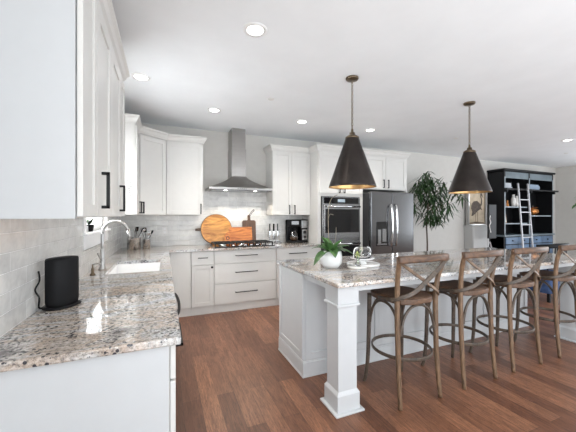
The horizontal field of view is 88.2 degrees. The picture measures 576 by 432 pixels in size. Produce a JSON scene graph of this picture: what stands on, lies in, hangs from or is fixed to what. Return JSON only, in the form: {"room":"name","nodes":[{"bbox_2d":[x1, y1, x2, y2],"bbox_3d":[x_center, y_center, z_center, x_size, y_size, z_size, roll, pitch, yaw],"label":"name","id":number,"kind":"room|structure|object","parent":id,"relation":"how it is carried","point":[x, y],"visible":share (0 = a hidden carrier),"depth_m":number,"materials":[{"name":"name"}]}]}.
{"room":"kitchen","nodes":[
{"label":"kitchen","id":0,"kind":"room"},
{"bbox_2d":[0,217,120,337],"bbox_3d":[-0.285,0.000,-1.002,0.162,2.740,11.370,0,0,-23],"label":"wall","id":1,"kind":"structure","parent":0,"point":[25,244],"depth_m":1.39,"materials":[{"name":"white tile"}]},
{"bbox_2d":[34,271,42,308],"bbox_3d":[-1.193,0.360,1.425,0.030,0.185,0.057,0,0,-23],"label":"power cord","id":2,"kind":"object","parent":1,"relation":"attached to","point":[39,277],"visible":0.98,"depth_m":1.42,"materials":[{"name":"black plastic"}]},
{"bbox_2d":[0,0,117,218],"bbox_3d":[-1.036,-0.575,1.399,0.325,1.170,0.740,0,0,-23],"label":"upper cabinet","id":3,"kind":"object","parent":1,"relation":"attached to","point":[56,55],"visible":1,"depth_m":1.11,"materials":[{"name":"white paint"}]},
{"bbox_2d":[83,217,110,250],"bbox_3d":[-1.797,-0.343,2.728,0.145,1.215,1.060,0,0,-23],"label":"window","id":4,"kind":"structure","parent":1,"relation":"in","point":[90,239],"depth_m":2.64,"materials":[{"name":"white glass"}]},
{"bbox_2d":[87,219,93,231],"bbox_3d":[-1.724,0.079,2.576,0.090,0.110,0.160,0,0,-23],"label":"plant","id":5,"kind":"object","parent":4,"relation":"on","point":[90,227],"visible":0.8,"depth_m":2.57,"materials":[{"name":"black plant"}]},
{"bbox_2d":[108,28,129,216],"bbox_3d":[-1.311,-0.578,2.059,0.325,1.164,0.689,0,0,-23],"label":"upper cabinet","id":6,"kind":"object","parent":1,"relation":"attached to","point":[120,72],"visible":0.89,"depth_m":2.07,"materials":[{"name":"white paint"}]},
{"bbox_2d":[125,113,141,214],"bbox_3d":[-1.939,-0.588,3.559,0.321,1.145,0.462,0,0,-23],"label":"upper cabinet","id":7,"kind":"object","parent":1,"relation":"attached to","point":[133,124],"visible":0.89,"depth_m":3.42,"materials":[{"name":"white paint"}]},
{"bbox_2d":[121,123,555,253],"bbox_3d":[2.582,0.000,6.430,10.880,2.740,0.162,0,0,-23],"label":"wall","id":8,"kind":"structure","parent":0,"point":[235,206],"depth_m":5.05,"materials":[{"name":"grey paint"}]},
{"bbox_2d":[139,126,167,214],"bbox_3d":[-1.993,-0.588,4.094,0.635,1.145,0.646,0,0,-23],"label":"upper cabinet","id":9,"kind":"object","parent":8,"relation":"attached to","point":[152,149],"visible":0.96,"depth_m":3.99,"materials":[{"name":"white paint"}]},
{"bbox_2d":[162,227,166,233],"bbox_3d":[-1.861,0.220,4.483,0.072,0.116,0.007,0,0,-23],"label":"outlet plate","id":10,"kind":"object","parent":8,"relation":"attached to","point":[164,229],"visible":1,"depth_m":4.48,"materials":[{"name":"white plastic"}]},
{"bbox_2d":[166,133,206,214],"bbox_3d":[-1.523,-0.588,4.438,0.561,1.145,0.374,0,0,-23],"label":"upper cabinet","id":11,"kind":"object","parent":8,"relation":"attached to","point":[184,160],"visible":1,"depth_m":4.29,"materials":[{"name":"white paint"}]},
{"bbox_2d":[121,189,301,247],"bbox_3d":[-1.073,0.028,4.823,2.871,0.915,0.012,0,0,-23],"label":"tile backsplash","id":12,"kind":"structure","parent":8,"relation":"attached to","point":[235,206],"depth_m":4.72,"materials":[{"name":"white tile"}]},
{"bbox_2d":[205,128,271,192],"bbox_3d":[-0.782,-0.875,4.677,0.960,0.987,0.503,0,0,-23],"label":"range hood","id":13,"kind":"object","parent":8,"relation":"attached to","point":[237,181],"visible":1,"depth_m":4.62,"materials":[{"name":"metal"}]},
{"bbox_2d":[263,144,309,214],"bbox_3d":[-0.016,-0.588,5.067,0.735,1.145,0.374,0,0,-23],"label":"upper cabinet","id":14,"kind":"object","parent":8,"relation":"attached to","point":[287,173],"visible":0.98,"depth_m":4.93,"materials":[{"name":"white paint"}]},
{"bbox_2d":[363,149,410,192],"bbox_3d":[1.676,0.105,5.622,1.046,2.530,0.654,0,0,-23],"label":"upper cabinet","id":15,"kind":"object","parent":8,"relation":"attached to","point":[389,172],"visible":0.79,"depth_m":5.37,"materials":[{"name":"white paint"}]},
{"bbox_2d":[112,0,575,167],"bbox_3d":[4.799,-1.420,1.120,11.180,0.100,11.670,0,0,-23],"label":"ceiling","id":16,"kind":"structure","parent":0,"point":[416,63],"depth_m":2.80,"materials":[{"name":"paint"}]},
{"bbox_2d":[131,73,150,80],"bbox_3d":[-1.450,-1.366,2.927,0.180,0.006,0.180,0,0,-23],"label":"recessed light","id":17,"kind":"object","parent":16,"relation":"in","point":[138,76],"visible":1,"depth_m":2.92,"materials":[{"name":"white"}]},
{"bbox_2d":[207,108,220,112],"bbox_3d":[-0.953,-1.366,3.839,0.180,0.006,0.180,0,0,-23],"label":"recessed light","id":18,"kind":"object","parent":16,"relation":"in","point":[214,110],"visible":1,"depth_m":3.84,"materials":[{"name":"white"}]},
{"bbox_2d":[243,22,266,37],"bbox_3d":[-0.241,-1.366,2.186,0.180,0.006,0.180,0,0,-23],"label":"recessed light","id":19,"kind":"object","parent":16,"relation":"in","point":[252,29],"visible":1,"depth_m":2.18,"materials":[{"name":"white"}]},
{"bbox_2d":[296,120,307,123],"bbox_3d":[0.205,-1.366,4.312,0.180,0.006,0.180,0,0,-23],"label":"recessed light","id":20,"kind":"object","parent":16,"relation":"in","point":[297,121],"visible":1,"depth_m":4.29,"materials":[{"name":"white"}]},
{"bbox_2d":[329,75,376,188],"bbox_3d":[0.636,-0.827,2.942,0.464,1.084,0.464,0,0,-23],"label":"pendant lamp","id":21,"kind":"object","parent":16,"relation":"hanging from","point":[352,170],"visible":1,"depth_m":2.83,"materials":[{"name":"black metal"}]},
{"bbox_2d":[364,128,375,131],"bbox_3d":[1.309,-1.366,4.729,0.180,0.006,0.180,0,0,-23],"label":"recessed light","id":22,"kind":"object","parent":16,"relation":"in","point":[369,129],"visible":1,"depth_m":4.74,"materials":[{"name":"white"}]},
{"bbox_2d":[448,101,492,193],"bbox_3d":[2.195,-0.827,3.593,0.464,1.084,0.464,0,0,-23],"label":"pendant lamp","id":23,"kind":"object","parent":16,"relation":"hanging from","point":[470,177],"visible":1,"depth_m":3.49,"materials":[{"name":"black metal"}]},
{"bbox_2d":[175,268,575,431],"bbox_3d":[4.799,1.420,1.120,11.180,0.100,11.670,0,0,-23],"label":"floor","id":24,"kind":"structure","parent":0,"point":[232,375],"depth_m":2.36,"materials":[{"name":"brown wood"}]},
{"bbox_2d":[0,323,182,431],"bbox_3d":[-0.808,0.928,1.284,0.657,0.884,0.567,0,0,-23],"label":"base cabinet","id":25,"kind":"object","parent":24,"relation":"on","point":[135,391],"visible":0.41,"depth_m":1.04,"materials":[{"name":"white paint"}]},
{"bbox_2d":[175,293,180,314],"bbox_3d":[-1.002,0.881,1.840,0.629,0.778,0.602,0,0,-23],"label":"dishwasher","id":26,"kind":"object","parent":24,"relation":"on","point":[176,295],"visible":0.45,"depth_m":1.91,"materials":[{"name":"metal"}]},
{"bbox_2d":[169,252,190,316],"bbox_3d":[-1.564,0.928,4.288,0.267,0.884,0.619,0,0,-23],"label":"base cabinet","id":27,"kind":"object","parent":24,"relation":"on","point":[180,261],"visible":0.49,"depth_m":4.01,"materials":[{"name":"white paint"}]},
{"bbox_2d":[191,251,213,315],"bbox_3d":[-1.293,0.928,4.384,0.304,0.884,0.651,0,0,-23],"label":"base cabinet","id":28,"kind":"object","parent":24,"relation":"on","point":[202,262],"visible":0.96,"depth_m":4.12,"materials":[{"name":"white paint"}]},
{"bbox_2d":[214,248,275,312],"bbox_3d":[-0.722,0.928,4.622,0.930,0.884,0.651,0,0,-23],"label":"base cabinet","id":29,"kind":"object","parent":24,"relation":"on","point":[245,278],"visible":0.94,"depth_m":4.34,"materials":[{"name":"white paint"}]},
{"bbox_2d":[276,246,317,304],"bbox_3d":[0.042,0.928,4.941,0.721,0.884,0.651,0,0,-23],"label":"base cabinet","id":30,"kind":"object","parent":24,"relation":"on","point":[288,253],"visible":0.2,"depth_m":4.62,"materials":[{"name":"white paint"}]},
{"bbox_2d":[302,144,364,251],"bbox_3d":[0.762,0.105,5.240,0.935,2.530,0.654,0,0,-23],"label":"tall cabinet","id":31,"kind":"object","parent":24,"relation":"on","point":[323,163],"visible":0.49,"depth_m":4.91,"materials":[{"name":"white paint"}]},
{"bbox_2d":[321,196,360,255],"bbox_3d":[0.811,0.310,5.178,0.750,1.270,0.669,0,0,-23],"label":"wall oven","id":32,"kind":"object","parent":31,"relation":"in","point":[344,223],"visible":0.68,"depth_m":4.93,"materials":[{"name":"metal"}]},
{"bbox_2d":[363,191,413,253],"bbox_3d":[1.695,0.477,5.486,0.945,1.785,0.862,0,0,-23],"label":"refrigerator","id":33,"kind":"object","parent":24,"relation":"on","point":[388,217],"visible":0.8,"depth_m":5.12,"materials":[{"name":"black metal"}]},
{"bbox_2d":[363,253,448,410],"bbox_3d":[0.917,0.825,2.338,0.490,1.098,0.506,0,0,-19],"label":"bar stool","id":34,"kind":"object","parent":24,"relation":"on","point":[401,296],"visible":0.99,"depth_m":2.20,"materials":[{"name":"brown wood"}]},
{"bbox_2d":[278,262,575,418],"bbox_3d":[1.609,0.928,3.146,3.249,0.884,1.126,0,0,-23],"label":"kitchen island","id":35,"kind":"object","parent":24,"relation":"on","point":[323,326],"visible":0.55,"depth_m":2.66,"materials":[{"name":"white paint"}]},
{"bbox_2d":[277,247,575,287],"bbox_3d":[1.625,0.470,3.155,3.290,0.030,1.170,0,0,-23],"label":"island countertop","id":36,"kind":"structure","parent":35,"relation":"on","point":[342,276],"depth_m":2.65,"materials":[{"name":"stone"}]},
{"bbox_2d":[312,195,353,268],"bbox_3d":[0.381,0.133,2.590,0.409,0.641,0.294,0,0,-23],"label":"potted orchid","id":37,"kind":"object","parent":36,"relation":"on","point":[331,257],"visible":1,"depth_m":2.56,"materials":[{"name":"green plant"}]},
{"bbox_2d":[346,260,379,268],"bbox_3d":[0.669,0.444,2.720,0.371,0.021,0.336,0,0,-23],"label":"serving tray","id":38,"kind":"object","parent":36,"relation":"on","point":[351,264],"visible":0.81,"depth_m":2.65,"materials":[{"name":"white stone"}]},
{"bbox_2d":[354,247,362,266],"bbox_3d":[0.621,0.355,2.600,0.096,0.171,0.066,0,0,-23],"label":"bud vase","id":39,"kind":"object","parent":38,"relation":"on","point":[357,264],"visible":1,"depth_m":2.59,"materials":[{"name":"clear glass"}]},
{"bbox_2d":[350,246,374,263],"bbox_3d":[0.690,0.362,2.759,0.224,0.158,0.224,0,0,-23],"label":"cake stand","id":40,"kind":"object","parent":38,"relation":"on","point":[366,254],"visible":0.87,"depth_m":2.70,"materials":[{"name":"clear glass"}]},
{"bbox_2d":[408,171,470,250],"bbox_3d":[2.986,0.232,5.996,1.699,2.274,0.841,0,0,-23],"label":"indoor tree","id":41,"kind":"object","parent":24,"relation":"on","point":[428,186],"visible":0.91,"depth_m":5.85,"materials":[{"name":"green plant"}]},
{"bbox_2d":[421,249,503,389],"bbox_3d":[1.515,0.825,2.593,0.490,1.098,0.506,0,0,-20],"label":"bar stool","id":42,"kind":"object","parent":24,"relation":"on","point":[455,289],"visible":0.92,"depth_m":2.45,"materials":[{"name":"brown wood"}]},
{"bbox_2d":[463,225,488,248],"bbox_3d":[4.462,0.795,7.015,0.620,1.150,0.228,0,0,-23],"label":"base cabinet","id":43,"kind":"object","parent":24,"relation":"on","point":[475,236],"visible":0.41,"depth_m":6.90,"materials":[{"name":"white wood"}]},
{"bbox_2d":[466,193,485,224],"bbox_3d":[4.461,-0.185,7.042,0.620,0.809,0.080,0,0,-23],"label":"picture","id":44,"kind":"object","parent":43,"relation":"on","point":[475,212],"visible":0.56,"depth_m":7.03,"materials":[{"name":"beige paper"}]},
{"bbox_2d":[487,204,495,247],"bbox_3d":[4.657,0.552,6.689,0.531,1.625,0.312,0,0,-23],"label":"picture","id":45,"kind":"object","parent":24,"relation":"on","point":[491,209],"visible":0.87,"depth_m":6.72,"materials":[{"name":"black plastic"}]},
{"bbox_2d":[469,246,548,372],"bbox_3d":[2.086,0.825,2.837,0.490,1.098,0.506,0,0,-25],"label":"bar stool","id":46,"kind":"object","parent":24,"relation":"on","point":[509,281],"visible":0.86,"depth_m":2.71,"materials":[{"name":"brown wood"}]},
{"bbox_2d":[487,168,558,268],"bbox_3d":[5.954,0.125,7.510,2.125,2.490,0.462,0,0,-23],"label":"bookcase","id":47,"kind":"object","parent":24,"relation":"on","point":[508,235],"visible":0.74,"depth_m":7.42,"materials":[{"name":"black paint"}]},
{"bbox_2d":[511,194,515,205],"bbox_3d":[5.536,-0.381,7.296,0.110,0.299,0.109,0,0,-23],"label":"vase","id":48,"kind":"object","parent":47,"relation":"on","point":[513,199],"visible":0.84,"depth_m":7.26,"materials":[{"name":"white ceramic"}]},
{"bbox_2d":[531,205,538,214],"bbox_3d":[6.305,-0.155,7.671,0.320,0.241,0.242,0,0,-23],"label":"pumpkin","id":49,"kind":"object","parent":47,"relation":"on","point":[534,210],"visible":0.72,"depth_m":7.58,"materials":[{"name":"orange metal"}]},
{"bbox_2d":[517,183,533,247],"bbox_3d":[5.621,0.298,7.003,0.400,2.146,0.182,0,0,-23],"label":"library ladder","id":50,"kind":"object","parent":24,"relation":"on","point":[518,190],"visible":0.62,"depth_m":7.00,"materials":[{"name":"white wood"}]},
{"bbox_2d":[513,244,575,357],"bbox_3d":[2.754,0.825,3.116,0.490,1.098,0.506,0,0,-19],"label":"bar stool","id":51,"kind":"object","parent":24,"relation":"on","point":[555,276],"visible":0.77,"depth_m":2.93,"materials":[{"name":"brown wood"}]},
{"bbox_2d":[528,243,568,302],"bbox_3d":[4.278,0.902,4.924,0.529,0.935,0.529,0,0,-23],"label":"dining chair","id":52,"kind":"object","parent":24,"relation":"on","point":[545,289],"visible":0.32,"depth_m":4.71,"materials":[{"name":"blue fabric"}]},
{"bbox_3d":[-1.718,0.928,3.459,0.653,0.884,0.782,0,0,-23],"label":"base cabinet","id":53,"kind":"object","parent":24,"relation":"on","visible":0},
{"bbox_2d":[0,242,318,371],"bbox_3d":[-0.364,0.470,3.123,2.871,0.030,3.671,0,0,-23],"label":"countertop","id":54,"kind":"structure","parent":53,"relation":"on","point":[119,313],"depth_m":1.29,"materials":[{"name":"stone"}]},
{"bbox_2d":[42,255,80,310],"bbox_3d":[-1.143,0.331,1.506,0.130,0.246,0.176,0,0,5],"label":"speaker","id":55,"kind":"object","parent":54,"relation":"on","point":[61,272],"visible":1,"depth_m":1.45},
{"bbox_2d":[90,263,100,275],"bbox_3d":[-1.481,0.407,2.286,0.075,0.096,0.036,0,0,-23],"label":"soap dispenser","id":56,"kind":"object","parent":54,"relation":"on","point":[92,268],"visible":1,"depth_m":2.27,"materials":[{"name":"gold metal"}]},
{"bbox_2d":[97,220,131,269],"bbox_3d":[-1.478,0.244,2.534,0.256,0.422,0.144,0,0,-23],"label":"faucet","id":57,"kind":"object","parent":54,"relation":"on","point":[101,256],"visible":1,"depth_m":2.53,"materials":[{"name":"silver metal"}]},
{"bbox_2d":[127,237,140,249],"bbox_3d":[-2.080,0.372,4.008,0.171,0.164,0.171,0,0,-23],"label":"utensil crock","id":58,"kind":"object","parent":54,"relation":"on","point":[135,243],"visible":0.86,"depth_m":3.94,"materials":[{"name":"ceramic"}]},
{"bbox_2d":[109,262,159,273],"bbox_3d":[-1.388,0.598,2.720,0.419,0.224,0.734,0,0,-23],"label":"sink","id":59,"kind":"object","parent":54,"relation":"in","point":[155,266],"visible":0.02,"depth_m":3.04,"materials":[{"name":"white ceramic"}]},
{"bbox_2d":[143,239,150,248],"bbox_3d":[-1.980,0.387,4.158,0.104,0.134,0.104,0,0,-23],"label":"utensil crock","id":60,"kind":"object","parent":54,"relation":"on","point":[146,242],"visible":1,"depth_m":4.11,"materials":[{"name":"ceramic"}]},
{"bbox_2d":[195,214,231,244],"bbox_3d":[-1.172,0.212,4.702,0.570,0.485,0.091,0,0,-23],"label":"cutting board","id":61,"kind":"object","parent":54,"relation":"on","point":[214,227],"visible":0.87,"depth_m":4.70,"materials":[{"name":"orange wood"}]},
{"bbox_2d":[225,227,251,243],"bbox_3d":[-0.800,0.316,4.809,0.450,0.272,0.057,0,0,-23],"label":"cutting board","id":62,"kind":"object","parent":54,"relation":"on","point":[235,233],"visible":0.84,"depth_m":4.80,"materials":[{"name":"orange wood"}]},
{"bbox_2d":[211,240,274,247],"bbox_3d":[-0.698,0.424,4.566,0.910,0.062,0.435,0,0,-23],"label":"cooktop","id":63,"kind":"object","parent":54,"relation":"in","point":[243,243],"visible":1,"depth_m":4.46,"materials":[{"name":"black metal"}]},
{"bbox_2d":[242,209,255,239],"bbox_3d":[-0.651,0.170,4.958,0.230,0.565,0.070,0,0,-23],"label":"cutting board","id":64,"kind":"object","parent":54,"relation":"on","point":[245,223],"visible":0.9,"depth_m":4.96,"materials":[{"name":"brown wood"}]},
{"bbox_2d":[268,231,281,242],"bbox_3d":[-0.237,0.354,5.032,0.240,0.199,0.110,0,0,-23],"label":"knife block","id":65,"kind":"object","parent":54,"relation":"on","point":[274,236],"visible":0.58,"depth_m":5.00,"materials":[{"name":"clear glass"}]},
{"bbox_2d":[286,219,307,242],"bbox_3d":[0.153,0.257,5.130,0.325,0.394,0.249,0,0,-23],"label":"coffee maker","id":66,"kind":"object","parent":54,"relation":"on","point":[296,229],"visible":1,"depth_m":5.06,"materials":[{"name":"black plastic"}]},
{"bbox_2d":[302,220,306,227],"bbox_3d":[0.283,0.140,5.072,0.110,0.130,0.004,0,0,-23],"label":"control panel","id":67,"kind":"object","parent":66,"relation":"attached to","point":[304,222],"depth_m":5.07,"materials":[{"name":"metal"}]},
{"bbox_2d":[556,165,575,255],"bbox_3d":[9.859,0.000,3.314,0.150,2.740,11.520,0,0,-23],"label":"wall","id":68,"kind":"structure","parent":0,"point":[565,176],"depth_m":8.24,"materials":[{"name":"grey paint"}]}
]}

